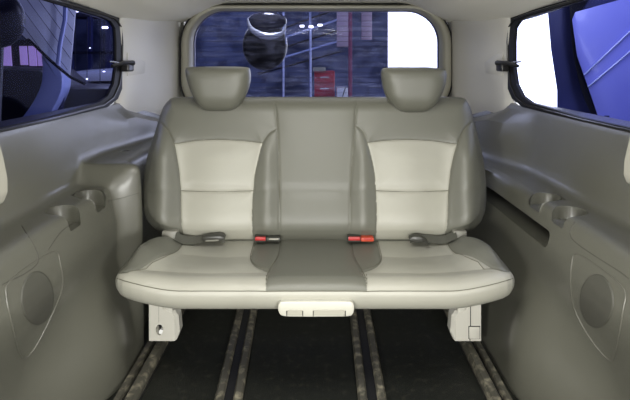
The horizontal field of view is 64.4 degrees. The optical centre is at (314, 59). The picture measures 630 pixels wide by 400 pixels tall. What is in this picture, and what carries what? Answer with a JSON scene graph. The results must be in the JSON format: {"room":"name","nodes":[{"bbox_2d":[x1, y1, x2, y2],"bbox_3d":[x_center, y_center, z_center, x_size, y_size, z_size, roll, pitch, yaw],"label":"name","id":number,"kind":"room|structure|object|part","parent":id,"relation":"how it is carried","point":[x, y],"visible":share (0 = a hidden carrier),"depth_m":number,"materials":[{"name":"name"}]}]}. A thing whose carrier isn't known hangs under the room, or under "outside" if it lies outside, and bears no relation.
{"room":"vehicle interior","nodes":[
{"label":"vehicle interior","id":0,"kind":"room"},
{"bbox_2d":[0,103,161,399],"bbox_3d":[-0.769,0.593,1.120,0.362,0.815,3.340,0,0,0],"label":"trim panel","id":1,"kind":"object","parent":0,"point":[72,215],"depth_m":1.45,"materials":[{"name":"grey plastic"}]},
{"bbox_2d":[0,147,7,203],"bbox_3d":[-0.790,0.253,1.140,0.120,0.216,0.100,0,0,0],"label":"trim","id":2,"kind":"structure","parent":1,"relation":"attached to","point":[3,175],"depth_m":1.18,"materials":[{"name":"grey"}]},
{"bbox_2d":[21,271,53,324],"bbox_3d":[-0.679,0.589,1.216,0.038,0.172,0.183,0,0,0],"label":"speaker","id":3,"kind":"object","parent":1,"relation":"in","point":[37,287],"depth_m":1.20,"materials":[{"name":"grey plastic"}]},
{"bbox_2d":[0,0,134,132],"bbox_3d":[-0.822,-0.021,1.171,0.066,0.429,2.141,0,0,0],"label":"window","id":4,"kind":"structure","parent":1,"relation":"in","point":[119,66],"depth_m":2.03,"materials":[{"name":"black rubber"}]},
{"bbox_3d":[-0.819,0.016,2.130,0.024,0.030,0.146,0,0,14],"label":"latch arm","id":5,"kind":"part","parent":4,"relation":"part of","materials":[{"name":"black plastic"}]},
{"bbox_2d":[114,18,180,114],"bbox_3d":[-0.817,-0.020,2.470,0.167,0.640,0.640,0,0,0],"label":"trim","id":6,"kind":"structure","parent":1,"relation":"attached to","point":[153,46],"depth_m":2.47,"materials":[{"name":"grey plastic"}]},
{"bbox_3d":[-0.836,0.019,2.322,0.021,0.104,0.197,0,0,5],"label":"latch plate","id":7,"kind":"part","parent":6,"relation":"part of","materials":[{"name":"grey plastic"}]},
{"bbox_2d":[18,12,387,96],"bbox_3d":[-4.343,-0.800,9.100,11.314,4.800,0.200,0,0,0],"label":"wall","id":8,"kind":"structure","parent":0,"point":[368,58],"depth_m":9.00,"materials":[{"name":"paint"}]},
{"bbox_2d":[107,309,517,399],"bbox_3d":[0.000,1.020,1.125,1.900,0.040,3.350,0,0,0],"label":"floor","id":9,"kind":"structure","parent":0,"point":[291,358],"depth_m":1.66,"materials":[{"name":"black carpet"}]},
{"bbox_2d":[113,309,186,399],"bbox_3d":[-0.548,0.984,1.800,0.073,0.030,1.800,0,0,0],"label":"floor track","id":10,"kind":"object","parent":9,"relation":"on","point":[138,379],"visible":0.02,"depth_m":1.57,"materials":[{"name":"black metal"}]},
{"bbox_2d":[214,309,257,399],"bbox_3d":[-0.264,0.991,1.800,0.081,0.016,1.804,0,0,-2],"label":"floor track","id":11,"kind":"object","parent":9,"relation":"on","point":[231,385],"visible":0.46,"depth_m":1.66,"materials":[{"name":"black metal"}]},
{"bbox_2d":[350,309,386,399],"bbox_3d":[0.174,0.991,1.800,0.083,0.016,1.802,0,0,1],"label":"floor track","id":12,"kind":"object","parent":9,"relation":"on","point":[369,378],"visible":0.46,"depth_m":1.65,"materials":[{"name":"black metal"}]},
{"bbox_2d":[443,309,511,399],"bbox_3d":[0.543,0.984,1.800,0.071,0.030,1.801,0,0,1],"label":"floor track","id":13,"kind":"object","parent":9,"relation":"on","point":[492,387],"visible":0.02,"depth_m":1.57,"materials":[{"name":"black metal"}]},
{"bbox_2d":[115,66,514,340],"bbox_3d":[-0.002,0.487,1.688,1.258,0.926,0.576,0,0,0],"label":"seat","id":14,"kind":"object","parent":13,"relation":"on","point":[312,173],"visible":0.94,"depth_m":1.74,"materials":[{"name":"grey leather"}]},
{"bbox_2d":[174,232,225,244],"bbox_3d":[-0.390,0.606,1.705,0.168,0.043,0.041,0,0,-3],"label":"belt","id":15,"kind":"object","parent":14,"relation":"on","point":[213,236],"visible":1,"depth_m":1.70,"materials":[{"name":"grey fabric"}]},
{"bbox_2d":[254,234,280,241],"bbox_3d":[-0.163,0.613,1.720,0.089,0.018,0.036,0,0,0],"label":"belt buckle","id":16,"kind":"object","parent":14,"relation":"on","point":[258,237],"visible":1,"depth_m":1.71,"materials":[{"name":"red plastic"}]},
{"bbox_3d":[-0.002,0.396,1.835,1.258,0.510,0.281,0,0,0],"label":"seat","id":17,"kind":"part","parent":14,"relation":"part of","materials":[{"name":"grey leather"}]},
{"bbox_2d":[115,236,514,308],"bbox_3d":[0.000,0.650,1.643,1.176,0.140,0.453,0,0,0],"label":"seat cushion","id":18,"kind":"object","parent":14,"relation":"on","point":[292,272],"depth_m":1.47,"materials":[{"name":"grey leather"}]},
{"bbox_3d":[0.003,0.699,1.419,0.214,0.044,0.035,0,0,0],"label":"release handle","id":19,"kind":"part","parent":14,"relation":"part of","materials":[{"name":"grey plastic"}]},
{"bbox_2d":[347,234,373,241],"bbox_3d":[0.157,0.613,1.720,0.090,0.018,0.036,0,0,0],"label":"belt buckle","id":20,"kind":"object","parent":14,"relation":"on","point":[350,237],"visible":1,"depth_m":1.71,"materials":[{"name":"red plastic"}]},
{"bbox_2d":[408,230,456,245],"bbox_3d":[0.400,0.603,1.702,0.160,0.046,0.049,0,0,0],"label":"belt","id":21,"kind":"object","parent":14,"relation":"on","point":[416,237],"visible":1,"depth_m":1.70,"materials":[{"name":"grey fabric"}]},
{"bbox_2d":[64,0,565,22],"bbox_3d":[0.000,-0.277,1.120,1.860,0.199,3.340,0,0,0],"label":"ceiling","id":22,"kind":"structure","parent":0,"point":[181,11],"depth_m":2.25,"materials":[{"name":"beige fabric"}]},
{"bbox_2d":[181,22,448,96],"bbox_3d":[0.000,0.300,2.790,1.860,1.400,0.060,0,0,0],"label":"wall","id":23,"kind":"structure","parent":0,"point":[182,23],"depth_m":2.79,"materials":[{"name":"grey plastic"}]},
{"bbox_2d":[242,12,287,69],"bbox_3d":[-0.298,-0.140,2.924,0.270,0.406,0.231,0,0,0],"label":"mirror","id":24,"kind":"object","parent":23,"relation":"attached to","point":[261,55],"visible":0.94,"depth_m":2.93,"materials":[{"name":"black plastic"}]},
{"bbox_3d":[-0.282,-0.227,2.940,0.236,0.116,0.100,0,0,0],"label":"glass","id":25,"kind":"part","parent":24,"relation":"part of","materials":[{"name":"grey mirror"}]},
{"bbox_2d":[179,4,451,96],"bbox_3d":[0.007,0.009,2.750,1.494,0.632,0.100,0,0,0],"label":"window","id":26,"kind":"structure","parent":23,"relation":"in","point":[188,36],"depth_m":2.73,"materials":[{"name":"beige plastic"}]},
{"bbox_2d":[467,103,629,399],"bbox_3d":[0.749,0.593,1.120,0.403,0.815,3.340,0,0,0],"label":"trim panel","id":27,"kind":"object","parent":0,"point":[557,213],"depth_m":1.45,"materials":[{"name":"grey plastic"}]},
{"bbox_2d":[449,18,515,113],"bbox_3d":[0.817,-0.020,2.470,0.167,0.640,0.640,0,0,0],"label":"trim","id":28,"kind":"structure","parent":27,"relation":"attached to","point":[476,45],"depth_m":2.45,"materials":[{"name":"grey plastic"}]},
{"bbox_3d":[0.836,0.019,2.322,0.021,0.104,0.197,0,0,-5],"label":"latch plate","id":29,"kind":"part","parent":28,"relation":"part of","materials":[{"name":"grey plastic"}]},
{"bbox_2d":[495,0,629,132],"bbox_3d":[0.822,-0.021,1.171,0.066,0.429,2.141,0,0,0],"label":"window","id":30,"kind":"structure","parent":27,"relation":"in","point":[510,66],"depth_m":2.03,"materials":[{"name":"black rubber"}]},
{"bbox_3d":[0.819,0.016,2.130,0.024,0.030,0.146,0,0,-14],"label":"latch arm","id":31,"kind":"part","parent":30,"relation":"part of","materials":[{"name":"black plastic"}]},
{"bbox_2d":[580,274,613,327],"bbox_3d":[0.677,0.587,1.196,0.035,0.168,0.176,0,0,0],"label":"speaker","id":32,"kind":"object","parent":27,"relation":"in","point":[596,290],"depth_m":1.18,"materials":[{"name":"grey plastic"}]},
{"bbox_2d":[624,138,629,183],"bbox_3d":[0.798,0.216,1.150,0.118,0.190,0.100,0,0,0],"label":"trim","id":33,"kind":"structure","parent":27,"relation":"attached to","point":[627,157],"depth_m":1.19,"materials":[{"name":"grey"}]},
{"bbox_3d":[-2.100,-3.250,2.500,16.200,0.100,13.400,0,0,0],"label":"ceiling","id":34,"kind":"structure","parent":0,"visible":0},
{"bbox_2d":[75,19,75,54],"bbox_3d":[-2.640,-1.371,5.507,0.032,3.657,0.034,0,0,0],"label":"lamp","id":35,"kind":"object","parent":34,"relation":"hanging from","point":[75,19],"visible":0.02,"depth_m":5.50,"materials":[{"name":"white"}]},
{"bbox_2d":[337,12,347,46],"bbox_3d":[0.495,-1.710,8.520,0.250,2.980,0.040,0,0,0],"label":"board","id":36,"kind":"object","parent":34,"relation":"hanging from","point":[342,17],"visible":0.55,"depth_m":8.50,"materials":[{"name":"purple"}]},
{"bbox_2d":[361,12,371,39],"bbox_3d":[0.890,-1.775,8.620,0.180,2.850,0.040,0,0,0],"label":"board","id":37,"kind":"object","parent":34,"relation":"hanging from","point":[366,17],"visible":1,"depth_m":8.60,"materials":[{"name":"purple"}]},
{"label":"outside","id":38,"kind":"structure","parent":0,"visible":0},
{"bbox_2d":[3,40,42,66],"bbox_3d":[-5.210,-0.053,8.800,1.091,0.598,0.100,0,0,0],"label":"window bank","id":39,"kind":"object","parent":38,"point":[20,53],"visible":0.61,"depth_m":8.75,"materials":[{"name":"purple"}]},
{"bbox_3d":[-5.394,-0.061,8.765,0.166,0.368,0.030,0,0,0],"label":"lit pane","id":40,"kind":"part","parent":39,"relation":"part of","materials":[{"name":"purple glass"}]},
{"bbox_3d":[-5.106,-0.079,8.765,0.149,0.332,0.030,0,0,0],"label":"lit pane","id":41,"kind":"part","parent":39,"relation":"part of","materials":[{"name":"purple glass"}]},
{"bbox_3d":[-4.948,-0.070,8.765,0.149,0.350,0.030,0,0,0],"label":"lit pane","id":42,"kind":"part","parent":39,"relation":"part of","materials":[{"name":"purple glass"}]},
{"bbox_3d":[-4.804,-0.061,8.765,0.140,0.332,0.030,0,0,0],"label":"lit pane","id":43,"kind":"part","parent":39,"relation":"part of","materials":[{"name":"purple glass"}]},
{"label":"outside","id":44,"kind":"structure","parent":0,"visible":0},
{"bbox_3d":[-2.000,1.650,2.600,16.000,0.100,13.200,0,0,0],"label":"ground","id":45,"kind":"structure","parent":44,"visible":0},
{"bbox_2d":[0,0,25,120],"bbox_3d":[-2.131,0.569,3.396,0.347,2.062,0.185,0,0,19],"label":"mirror","id":46,"kind":"object","parent":45,"relation":"on","point":[12,14],"visible":1,"depth_m":3.36,"materials":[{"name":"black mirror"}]},
{"bbox_2d":[1,0,109,120],"bbox_3d":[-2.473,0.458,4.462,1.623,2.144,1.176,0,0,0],"label":"van","id":47,"kind":"object","parent":45,"relation":"on","point":[49,27],"visible":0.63,"depth_m":4.08,"materials":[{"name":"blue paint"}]},
{"bbox_3d":[-2.179,-0.242,4.043,0.491,0.744,0.058,0,0,-34],"label":"glass","id":48,"kind":"part","parent":47,"relation":"part of","materials":[{"name":"glass"}]},
{"bbox_3d":[-2.092,-0.027,3.960,0.552,0.455,0.024,0,0,0],"label":"glass trim","id":49,"kind":"part","parent":47,"relation":"part of","materials":[{"name":"black rubber"}]},
{"bbox_3d":[-2.009,-0.254,3.970,0.099,0.606,0.036,0,0,0],"label":"wiper rail","id":50,"kind":"part","parent":47,"relation":"part of","materials":[{"name":"blue paint"}]},
{"bbox_2d":[71,14,112,69],"bbox_3d":[-3.515,0.100,8.350,1.037,3.000,0.500,0,0,0],"label":"storage rack","id":51,"kind":"object","parent":45,"relation":"on","point":[89,52],"visible":0.21,"depth_m":8.10,"materials":[{"name":"blue"}]},
{"bbox_2d":[76,14,98,18],"bbox_3d":[-3.515,-0.720,8.350,1.037,0.040,0.500,0,0,0],"label":"shelf","id":52,"kind":"object","parent":51,"relation":"attached to","point":[78,16],"depth_m":8.10,"materials":[{"name":"black"}]},
{"bbox_2d":[72,51,112,53],"bbox_3d":[-3.515,-0.120,8.350,1.037,0.040,0.500,0,0,0],"label":"shelf","id":53,"kind":"object","parent":51,"relation":"attached to","point":[77,52],"depth_m":8.10,"materials":[{"name":"black"}]},
{"bbox_2d":[76,68,112,83],"bbox_3d":[-2.600,0.848,6.700,4.818,1.500,1.820,0,0,-4],"label":"parked car","id":54,"kind":"object","parent":45,"relation":"on","point":[94,76],"visible":0.02,"depth_m":6.02,"materials":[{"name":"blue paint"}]},
{"bbox_2d":[257,12,340,96],"bbox_3d":[-0.275,0.337,8.689,1.462,2.526,0.057,0,0,0],"label":"roof truss","id":55,"kind":"object","parent":45,"relation":"on","point":[310,18],"visible":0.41,"depth_m":8.69,"materials":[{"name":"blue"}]},
{"bbox_3d":[-0.550,0.350,8.680,0.040,2.500,0.035,0,0,-45],"label":"post","id":56,"kind":"part","parent":55,"relation":"part of","materials":[{"name":"blue metal"}]},
{"bbox_3d":[-0.080,0.350,8.680,0.040,2.500,0.035,0,0,-45],"label":"post","id":57,"kind":"part","parent":55,"relation":"part of","materials":[{"name":"blue metal"}]},
{"bbox_2d":[313,67,334,96],"bbox_3d":[0.135,0.855,7.785,0.330,1.490,0.430,0,0,0],"label":"cabinet","id":58,"kind":"object","parent":45,"relation":"on","point":[320,89],"visible":0.33,"depth_m":7.58,"materials":[{"name":"red paint"}]},
{"bbox_2d":[313,67,325,70],"bbox_3d":[0.065,0.140,7.780,0.190,0.060,0.420,0,0,0],"label":"tray","id":59,"kind":"object","parent":58,"relation":"on","point":[314,68],"depth_m":7.57,"materials":[{"name":"beige"}]},
{"bbox_3d":[0.145,0.465,7.593,0.270,0.150,0.015,0,0,0],"label":"drawer","id":60,"kind":"part","parent":58,"relation":"part of","materials":[{"name":"red paint"}]},
{"bbox_3d":[0.145,0.295,7.593,0.270,0.150,0.015,0,0,0],"label":"drawer","id":61,"kind":"part","parent":58,"relation":"part of","materials":[{"name":"red paint"}]},
{"bbox_2d":[336,87,347,96],"bbox_3d":[0.410,0.999,7.636,0.160,1.202,0.328,0,0,0],"label":"cabinet","id":62,"kind":"object","parent":45,"relation":"on","point":[340,91],"visible":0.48,"depth_m":7.50,"materials":[{"name":"white paint"}]},
{"bbox_2d":[348,12,351,96],"bbox_3d":[0.580,-0.200,8.250,0.160,3.600,0.180,0,0,0],"label":"steel post","id":63,"kind":"object","parent":45,"relation":"on","point":[349,13],"visible":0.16,"depth_m":8.20,"materials":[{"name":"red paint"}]},
{"bbox_2d":[548,0,629,120],"bbox_3d":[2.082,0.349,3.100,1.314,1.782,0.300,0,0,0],"label":"van","id":64,"kind":"object","parent":45,"relation":"on","point":[590,39],"visible":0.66,"depth_m":2.99,"materials":[{"name":"blue metal"}]}
]}

